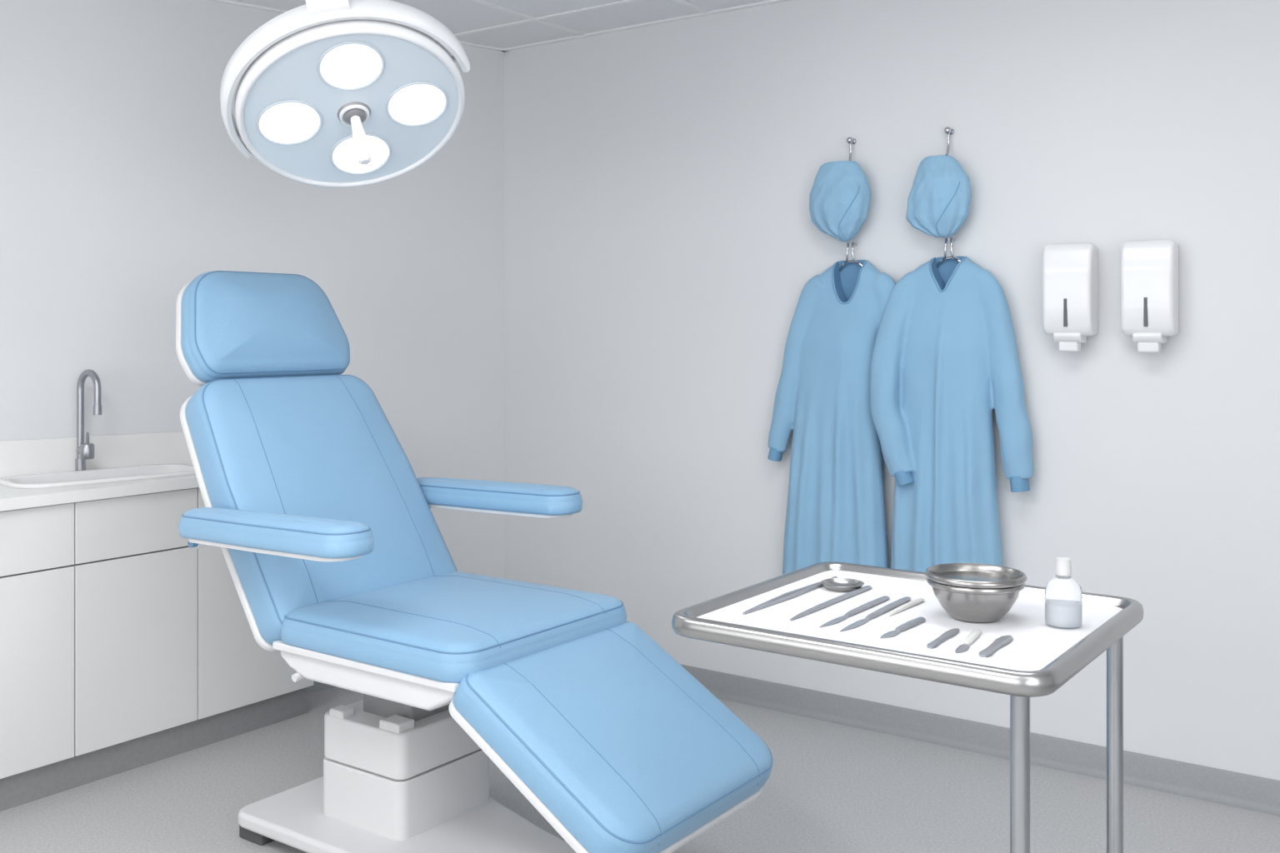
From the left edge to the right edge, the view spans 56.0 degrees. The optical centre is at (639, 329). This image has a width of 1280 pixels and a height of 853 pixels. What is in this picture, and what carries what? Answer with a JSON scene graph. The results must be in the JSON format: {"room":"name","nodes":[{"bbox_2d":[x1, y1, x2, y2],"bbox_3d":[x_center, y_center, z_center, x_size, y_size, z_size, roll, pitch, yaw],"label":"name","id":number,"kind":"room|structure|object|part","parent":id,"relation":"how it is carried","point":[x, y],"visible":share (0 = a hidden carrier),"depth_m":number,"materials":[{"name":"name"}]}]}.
{"room":"operating room","nodes":[
{"label":"operating room","id":0,"kind":"room"},
{"bbox_2d":[0,0,504,578],"bbox_3d":[-2.851,0.090,3.434,5.932,2.600,0.170,0,0,-40],"label":"wall","id":1,"kind":"structure","parent":0,"point":[124,182],"depth_m":4.33,"materials":[{"name":"paint"}]},
{"bbox_2d":[0,431,192,477],"bbox_3d":[-2.304,0.425,3.778,2.394,0.120,0.013,0,0,-39],"label":"backsplash","id":2,"kind":"structure","parent":1,"relation":"attached to","point":[17,457],"depth_m":4.13,"materials":[{"name":"white"}]},
{"bbox_2d":[307,680,336,693],"bbox_3d":[-0.978,1.344,4.859,1.035,0.092,0.030,0,0,-39],"label":"baseboard","id":3,"kind":"structure","parent":1,"relation":"attached to","point":[317,687],"depth_m":4.64,"materials":[{"name":"plastic"}]},
{"bbox_2d":[207,0,507,51],"bbox_3d":[-2.818,-1.206,3.353,5.803,0.008,0.021,0,0,-39],"label":"trim","id":4,"kind":"structure","parent":1,"relation":"attached to","point":[227,2],"depth_m":4.52,"materials":[{"name":"silver metal"}]},
{"bbox_2d":[229,0,768,48],"bbox_3d":[-0.713,-1.260,1.846,6.901,0.100,5.800,0,0,36],"label":"ceiling","id":5,"kind":"structure","parent":0,"point":[458,16],"depth_m":4.60,"materials":[{"name":"tile"}]},
{"bbox_2d":[220,0,469,187],"bbox_3d":[-0.774,-0.807,3.195,0.630,0.806,0.527,0,0,-38],"label":"lamp","id":6,"kind":"object","parent":5,"relation":"hanging from","point":[331,93],"visible":1,"depth_m":3.12,"materials":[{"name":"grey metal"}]},
{"bbox_3d":[-0.763,-0.582,3.204,0.486,0.330,0.548,0,0,36],"label":"glass","id":7,"kind":"part","parent":6,"relation":"part of","materials":[{"name":"glass"}]},
{"bbox_2d":[337,101,370,126],"bbox_3d":[-0.760,-0.572,3.199,0.077,0.058,0.085,0,0,36],"label":"socket","id":8,"kind":"object","parent":6,"relation":"attached to","point":[349,113],"depth_m":3.18,"materials":[{"name":"grey metal"}]},
{"bbox_3d":[-0.732,-0.497,3.152,0.041,0.140,0.108,0,0,-27],"label":"sterile handle","id":9,"kind":"part","parent":6,"relation":"part of","materials":[{"name":"white plastic"}]},
{"bbox_2d":[454,0,709,36],"bbox_3d":[-0.661,-1.208,1.809,6.572,0.007,5.600,0,0,36],"label":"grid","id":10,"kind":"object","parent":5,"relation":"attached to","point":[530,19],"depth_m":4.59,"materials":[{"name":"white metal"}]},
{"bbox_2d":[0,687,1279,852],"bbox_3d":[-0.713,1.440,1.846,6.901,0.100,5.800,0,0,36],"label":"floor","id":11,"kind":"structure","parent":0,"point":[830,787],"depth_m":3.50,"materials":[{"name":"plastic"}]},
{"bbox_2d":[0,431,313,811],"bbox_3d":[-2.190,0.877,3.696,0.913,1.025,2.310,0,0,36],"label":"base cabinet","id":12,"kind":"object","parent":11,"relation":"on","point":[125,646],"visible":0.63,"depth_m":3.76,"materials":[{"name":"grey laminate"}]},
{"bbox_3d":[-1.843,0.615,3.448,0.019,0.186,0.447,0,0,36],"label":"drawer panel","id":13,"kind":"part","parent":12,"relation":"part of","materials":[{"name":"laminate"}]},
{"bbox_3d":[-1.843,1.000,3.448,0.019,0.575,0.447,0,0,36],"label":"door panel","id":14,"kind":"part","parent":12,"relation":"part of","materials":[{"name":"laminate"}]},
{"bbox_2d":[0,464,199,511],"bbox_3d":[-2.189,0.500,3.696,0.911,0.035,2.310,0,0,36],"label":"countertop","id":15,"kind":"structure","parent":12,"relation":"on","point":[11,498],"depth_m":3.66,"materials":[{"name":"white"}]},
{"bbox_2d":[75,369,101,470],"bbox_3d":[-1.850,0.307,4.014,0.137,0.352,0.052,0,0,40],"label":"faucet","id":16,"kind":"object","parent":15,"relation":"on","point":[84,451],"visible":0.93,"depth_m":4.03,"materials":[{"name":"silver metal"}]},
{"bbox_3d":[-1.865,0.405,4.029,0.028,0.028,0.056,0,0,-42],"label":"handle","id":17,"kind":"part","parent":16,"relation":"part of","materials":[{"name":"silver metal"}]},
{"bbox_3d":[-1.833,0.365,3.991,0.011,0.053,0.023,0,0,-34],"label":"lever","id":18,"kind":"part","parent":16,"relation":"part of","materials":[{"name":"silver metal"}]},
{"bbox_2d":[0,464,195,488],"bbox_3d":[-1.752,0.544,3.942,0.300,0.147,0.620,0,0,45],"label":"sink","id":19,"kind":"object","parent":15,"relation":"in","point":[158,471],"visible":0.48,"depth_m":3.96,"materials":[{"name":"white ceramic"}]},
{"bbox_3d":[-1.589,1.000,3.803,0.019,0.575,0.417,0,0,36],"label":"door panel","id":20,"kind":"part","parent":12,"relation":"part of","materials":[{"name":"laminate"}]},
{"bbox_3d":[-1.589,0.615,3.803,0.019,0.186,0.417,0,0,36],"label":"drawer panel","id":21,"kind":"part","parent":12,"relation":"part of","materials":[{"name":"laminate"}]},
{"bbox_3d":[-1.327,0.615,4.168,0.019,0.186,0.474,0,0,36],"label":"drawer panel","id":22,"kind":"part","parent":12,"relation":"part of","materials":[{"name":"laminate"}]},
{"bbox_3d":[-1.327,1.000,4.168,0.019,0.575,0.474,0,0,36],"label":"door panel","id":23,"kind":"part","parent":12,"relation":"part of","materials":[{"name":"laminate"}]},
{"bbox_2d":[175,270,773,852],"bbox_3d":[-0.534,0.607,3.236,1.727,1.566,0.949,0,0,36],"label":"chair","id":24,"kind":"object","parent":11,"relation":"on","point":[339,562],"visible":1,"depth_m":3.14,"materials":[{"name":"blue leather"}]},
{"bbox_3d":[-1.178,0.562,3.171,0.024,0.024,0.016,0,0,36],"label":"armrest knob","id":25,"kind":"part","parent":24,"relation":"part of","materials":[{"name":"blue plastic"}]},
{"bbox_2d":[180,270,349,382],"bbox_3d":[-1.143,-0.011,3.673,0.187,0.329,0.575,0,0,36],"label":"cushion","id":26,"kind":"object","parent":24,"relation":"on","point":[236,326],"depth_m":3.58,"materials":[{"name":"blue leather"}]},
{"bbox_3d":[-0.929,0.543,3.025,0.619,0.029,0.120,0,0,36],"label":"armrest plate","id":27,"kind":"part","parent":24,"relation":"part of","materials":[{"name":"white plastic"}]},
{"bbox_3d":[-0.880,0.892,3.098,0.020,0.025,0.032,0,0,36],"label":"release knob","id":28,"kind":"part","parent":24,"relation":"part of","materials":[{"name":"white plastic"}]},
{"bbox_2d":[185,375,456,644],"bbox_3d":[-0.924,0.489,3.516,0.496,0.691,0.684,0,0,36],"label":"backrest cushion","id":29,"kind":"object","parent":24,"relation":"on","point":[320,447],"depth_m":3.43,"materials":[{"name":"blue leather"}]},
{"bbox_3d":[-0.496,0.821,3.209,0.655,0.022,0.672,0,0,36],"label":"seat plate","id":30,"kind":"part","parent":24,"relation":"part of","materials":[{"name":"white plastic"}]},
{"bbox_3d":[-0.493,1.333,3.201,1.120,0.043,0.590,0,0,36],"label":"plate","id":31,"kind":"part","parent":24,"relation":"part of","materials":[{"name":"white plastic"}]},
{"bbox_2d":[280,571,626,683],"bbox_3d":[-0.480,0.759,3.198,0.679,0.106,0.689,0,0,36],"label":"seat cushion","id":32,"kind":"object","parent":24,"relation":"on","point":[410,627],"depth_m":3.03,"materials":[{"name":"blue leather"}]},
{"bbox_3d":[-0.461,0.543,3.679,0.619,0.029,0.120,0,0,36],"label":"armrest plate","id":33,"kind":"part","parent":24,"relation":"part of","materials":[{"name":"white plastic"}]},
{"bbox_2d":[452,621,772,852],"bbox_3d":[-0.042,0.962,2.885,0.514,0.349,0.680,0,0,36],"label":"cushion","id":34,"kind":"object","parent":24,"relation":"on","point":[621,749],"depth_m":2.75,"materials":[{"name":"blue leather"}]},
{"bbox_2d":[671,561,1144,852],"bbox_3d":[0.498,0.948,2.203,0.681,0.884,0.637,0,0,36],"label":"table","id":35,"kind":"object","parent":11,"relation":"on","point":[1040,658],"visible":0.91,"depth_m":2.07,"materials":[{"name":"silver metal"}]},
{"bbox_2d":[742,576,838,614],"bbox_3d":[0.300,0.515,2.348,0.022,0.008,0.380,0,0,36],"label":"forceps","id":36,"kind":"object","parent":35,"relation":"on","point":[794,593],"visible":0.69,"depth_m":2.32,"materials":[{"name":"metal"}]},
{"bbox_3d":[0.302,0.515,2.342,0.013,0.008,0.372,0,0,36],"label":"arm","id":37,"kind":"part","parent":36,"relation":"part of","materials":[{"name":"metal"}]},
{"bbox_2d":[790,585,871,620],"bbox_3d":[0.366,0.515,2.281,0.014,0.009,0.335,0,0,36],"label":"probe","id":38,"kind":"object","parent":35,"relation":"on","point":[857,592],"visible":1,"depth_m":2.27,"materials":[{"name":"metal"}]},
{"bbox_2d":[820,578,864,592],"bbox_3d":[0.406,0.513,2.412,0.086,0.013,0.086,0,0,36],"label":"dish","id":39,"kind":"object","parent":35,"relation":"on","point":[842,585],"visible":0.98,"depth_m":2.43,"materials":[{"name":"silver metal"}]},
{"bbox_2d":[819,595,889,627],"bbox_3d":[0.398,0.515,2.208,0.018,0.009,0.278,0,0,36],"label":"scalpel","id":40,"kind":"object","parent":35,"relation":"on","point":[876,602],"visible":1,"depth_m":2.20,"materials":[{"name":"metal"}]},
{"bbox_3d":[0.346,0.517,2.136,0.018,0.004,0.100,0,0,36],"label":"blade","id":41,"kind":"part","parent":40,"relation":"part of","materials":[{"name":"metal"}]},
{"bbox_3d":[0.425,0.515,2.246,0.016,0.009,0.184,0,0,36],"label":"handle","id":42,"kind":"part","parent":40,"relation":"part of","materials":[{"name":"metal"}]},
{"bbox_2d":[840,596,910,631],"bbox_3d":[0.432,0.515,2.191,0.018,0.009,0.302,0,0,34],"label":"scalpel","id":43,"kind":"object","parent":35,"relation":"on","point":[889,607],"visible":1,"depth_m":2.18,"materials":[{"name":"metal"}]},
{"bbox_3d":[0.378,0.517,2.111,0.018,0.004,0.109,0,0,36],"label":"blade","id":44,"kind":"part","parent":43,"relation":"part of","materials":[{"name":"metal"}]},
{"bbox_3d":[0.462,0.515,2.232,0.015,0.009,0.199,0,0,34],"label":"handle","id":45,"kind":"part","parent":43,"relation":"part of","materials":[{"name":"metal"}]},
{"bbox_2d":[880,616,925,638],"bbox_3d":[0.456,0.515,2.085,0.020,0.009,0.160,0,0,37],"label":"scalpel","id":46,"kind":"object","parent":35,"relation":"on","point":[915,622],"visible":1,"depth_m":2.08,"materials":[{"name":"metal"}]},
{"bbox_3d":[0.425,0.517,2.045,0.020,0.004,0.058,0,0,36],"label":"blade","id":47,"kind":"part","parent":46,"relation":"part of","materials":[{"name":"metal"}]},
{"bbox_3d":[0.474,0.515,2.106,0.018,0.009,0.106,0,0,36],"label":"handle","id":48,"kind":"part","parent":46,"relation":"part of","materials":[{"name":"metal"}]},
{"bbox_2d":[888,598,924,616],"bbox_3d":[0.497,0.515,2.241,0.014,0.009,0.150,0,0,36],"label":"probe","id":49,"kind":"object","parent":35,"relation":"on","point":[904,607],"visible":1,"depth_m":2.23,"materials":[{"name":"plastic"}]},
{"bbox_2d":[671,561,1144,697],"bbox_3d":[0.498,0.525,2.203,0.681,0.038,0.637,0,0,36],"label":"tray","id":50,"kind":"object","parent":35,"relation":"on","point":[1040,658],"depth_m":2.07,"materials":[{"name":"silver metal"}]},
{"bbox_2d":[926,628,959,649],"bbox_3d":[0.510,0.516,2.018,0.019,0.007,0.140,0,0,33],"label":"spatula","id":51,"kind":"object","parent":35,"relation":"on","point":[949,633],"visible":1,"depth_m":2.01,"materials":[{"name":"metal"}]},
{"bbox_2d":[955,629,981,653],"bbox_3d":[0.545,0.515,1.996,0.018,0.009,0.152,0,0,27],"label":"scalpel","id":52,"kind":"object","parent":35,"relation":"on","point":[972,636],"visible":1,"depth_m":1.99,"materials":[{"name":"plastic"}]},
{"bbox_3d":[0.523,0.517,1.953,0.018,0.004,0.055,0,0,25],"label":"blade","id":53,"kind":"part","parent":52,"relation":"part of","materials":[{"name":"metal"}]},
{"bbox_3d":[0.558,0.515,2.019,0.016,0.009,0.100,0,0,27],"label":"handle","id":54,"kind":"part","parent":52,"relation":"part of","materials":[{"name":"plastic"}]},
{"bbox_2d":[925,563,1027,623],"bbox_3d":[0.604,0.478,2.167,0.178,0.083,0.178,0,0,36],"label":"stainless steel bowl","id":55,"kind":"object","parent":35,"relation":"on","point":[968,592],"visible":1,"depth_m":2.12,"materials":[{"name":"silver metal"}]},
{"bbox_2d":[979,635,1013,657],"bbox_3d":[0.584,0.516,1.969,0.024,0.007,0.146,0,0,33],"label":"spatula","id":56,"kind":"object","parent":35,"relation":"on","point":[999,642],"visible":1,"depth_m":1.96,"materials":[{"name":"metal"}]},
{"bbox_3d":[0.576,0.919,1.821,0.029,0.762,0.029,0,0,36],"label":"leg","id":57,"kind":"part","parent":35,"relation":"part of","materials":[{"name":"metal"}]},
{"bbox_2d":[1045,557,1082,629],"bbox_3d":[0.744,0.460,2.113,0.062,0.120,0.062,0,0,36],"label":"bottle","id":58,"kind":"object","parent":35,"relation":"on","point":[1063,595],"visible":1,"depth_m":2.09,"materials":[{"name":"plastic"}]},
{"bbox_3d":[0.876,0.919,2.219,0.029,0.762,0.029,0,0,36],"label":"leg","id":59,"kind":"part","parent":35,"relation":"part of","materials":[{"name":"metal"}]},
{"bbox_2d":[504,0,1279,780],"bbox_3d":[1.556,0.090,3.727,5.400,2.600,0.100,0,0,36],"label":"wall","id":60,"kind":"structure","parent":0,"point":[662,244],"depth_m":4.09,"materials":[{"name":"paint"}]},
{"bbox_2d":[502,0,790,51],"bbox_3d":[1.520,-1.206,3.677,5.200,0.008,0.022,0,0,36],"label":"trim","id":61,"kind":"structure","parent":60,"relation":"attached to","point":[769,2],"depth_m":4.73,"materials":[{"name":"silver metal"}]},
{"bbox_2d":[767,242,895,574],"bbox_3d":[0.680,0.327,4.205,0.541,1.266,0.137,0,0,32],"label":"gown","id":62,"kind":"object","parent":60,"relation":"hanging from","point":[836,507],"visible":0.73,"depth_m":4.17,"materials":[{"name":"fabric"}]},
{"bbox_2d":[846,136,856,160],"bbox_3d":[0.739,-0.627,4.221,0.024,0.100,0.048,0,0,36],"label":"coat hook","id":63,"kind":"object","parent":60,"relation":"attached to","point":[851,141],"visible":0.86,"depth_m":4.22,"materials":[{"name":"silver metal"}]},
{"bbox_2d":[809,160,871,241],"bbox_3d":[0.697,-0.447,4.195,0.230,0.279,0.123,0,0,36],"label":"cap","id":64,"kind":"object","parent":63,"relation":"hanging from","point":[840,195],"visible":1,"depth_m":4.15,"materials":[{"name":"fabric"}]},
{"bbox_3d":[0.735,-0.619,4.213,0.009,0.085,0.031,0,0,31],"label":"stem","id":65,"kind":"part","parent":63,"relation":"part of","materials":[{"name":"silver metal"}]},
{"bbox_2d":[944,126,954,154],"bbox_3d":[1.029,-0.627,4.013,0.024,0.100,0.048,0,0,36],"label":"coat hook","id":66,"kind":"object","parent":60,"relation":"attached to","point":[947,130],"visible":0.97,"depth_m":4.01,"materials":[{"name":"silver metal"}]},
{"bbox_2d":[905,155,971,237],"bbox_3d":[0.986,-0.441,3.985,0.222,0.268,0.127,0,0,36],"label":"cap","id":67,"kind":"object","parent":66,"relation":"hanging from","point":[940,196],"visible":1,"depth_m":3.94,"materials":[{"name":"fabric"}]},
{"bbox_3d":[1.025,-0.619,4.005,0.009,0.085,0.031,0,0,31],"label":"stem","id":68,"kind":"part","parent":66,"relation":"part of","materials":[{"name":"silver metal"}]},
{"bbox_2d":[870,237,1033,572],"bbox_3d":[1.018,0.327,3.954,0.528,1.266,0.157,0,0,36],"label":"gown","id":69,"kind":"object","parent":60,"relation":"attached to","point":[945,356],"visible":0.89,"depth_m":3.92,"materials":[{"name":"fabric"}]},
{"bbox_2d":[680,664,1279,816],"bbox_3d":[1.518,1.344,3.674,5.200,0.092,0.030,0,0,36],"label":"baseboard","id":70,"kind":"structure","parent":60,"relation":"attached to","point":[1258,794],"depth_m":3.94,"materials":[{"name":"plastic"}]},
{"bbox_2d":[1042,242,1098,351],"bbox_3d":[1.342,-0.101,3.751,0.150,0.338,0.109,0,0,36],"label":"soap dispenser","id":71,"kind":"object","parent":60,"relation":"attached to","point":[1070,271],"visible":1,"depth_m":3.71,"materials":[{"name":"plastic"}]},
{"bbox_3d":[1.367,-0.123,3.785,0.142,0.277,0.026,0,0,36],"label":"plate","id":72,"kind":"part","parent":71,"relation":"part of","materials":[{"name":"plastic"}]},
{"bbox_2d":[1120,239,1178,352],"bbox_3d":[1.533,-0.101,3.615,0.150,0.338,0.109,0,0,36],"label":"soap dispenser","id":73,"kind":"object","parent":60,"relation":"attached to","point":[1149,268],"visible":1,"depth_m":3.57,"materials":[{"name":"plastic"}]},
{"bbox_3d":[1.557,-0.123,3.649,0.142,0.277,0.026,0,0,36],"label":"plate","id":74,"kind":"part","parent":73,"relation":"part of","materials":[{"name":"plastic"}]}
]}

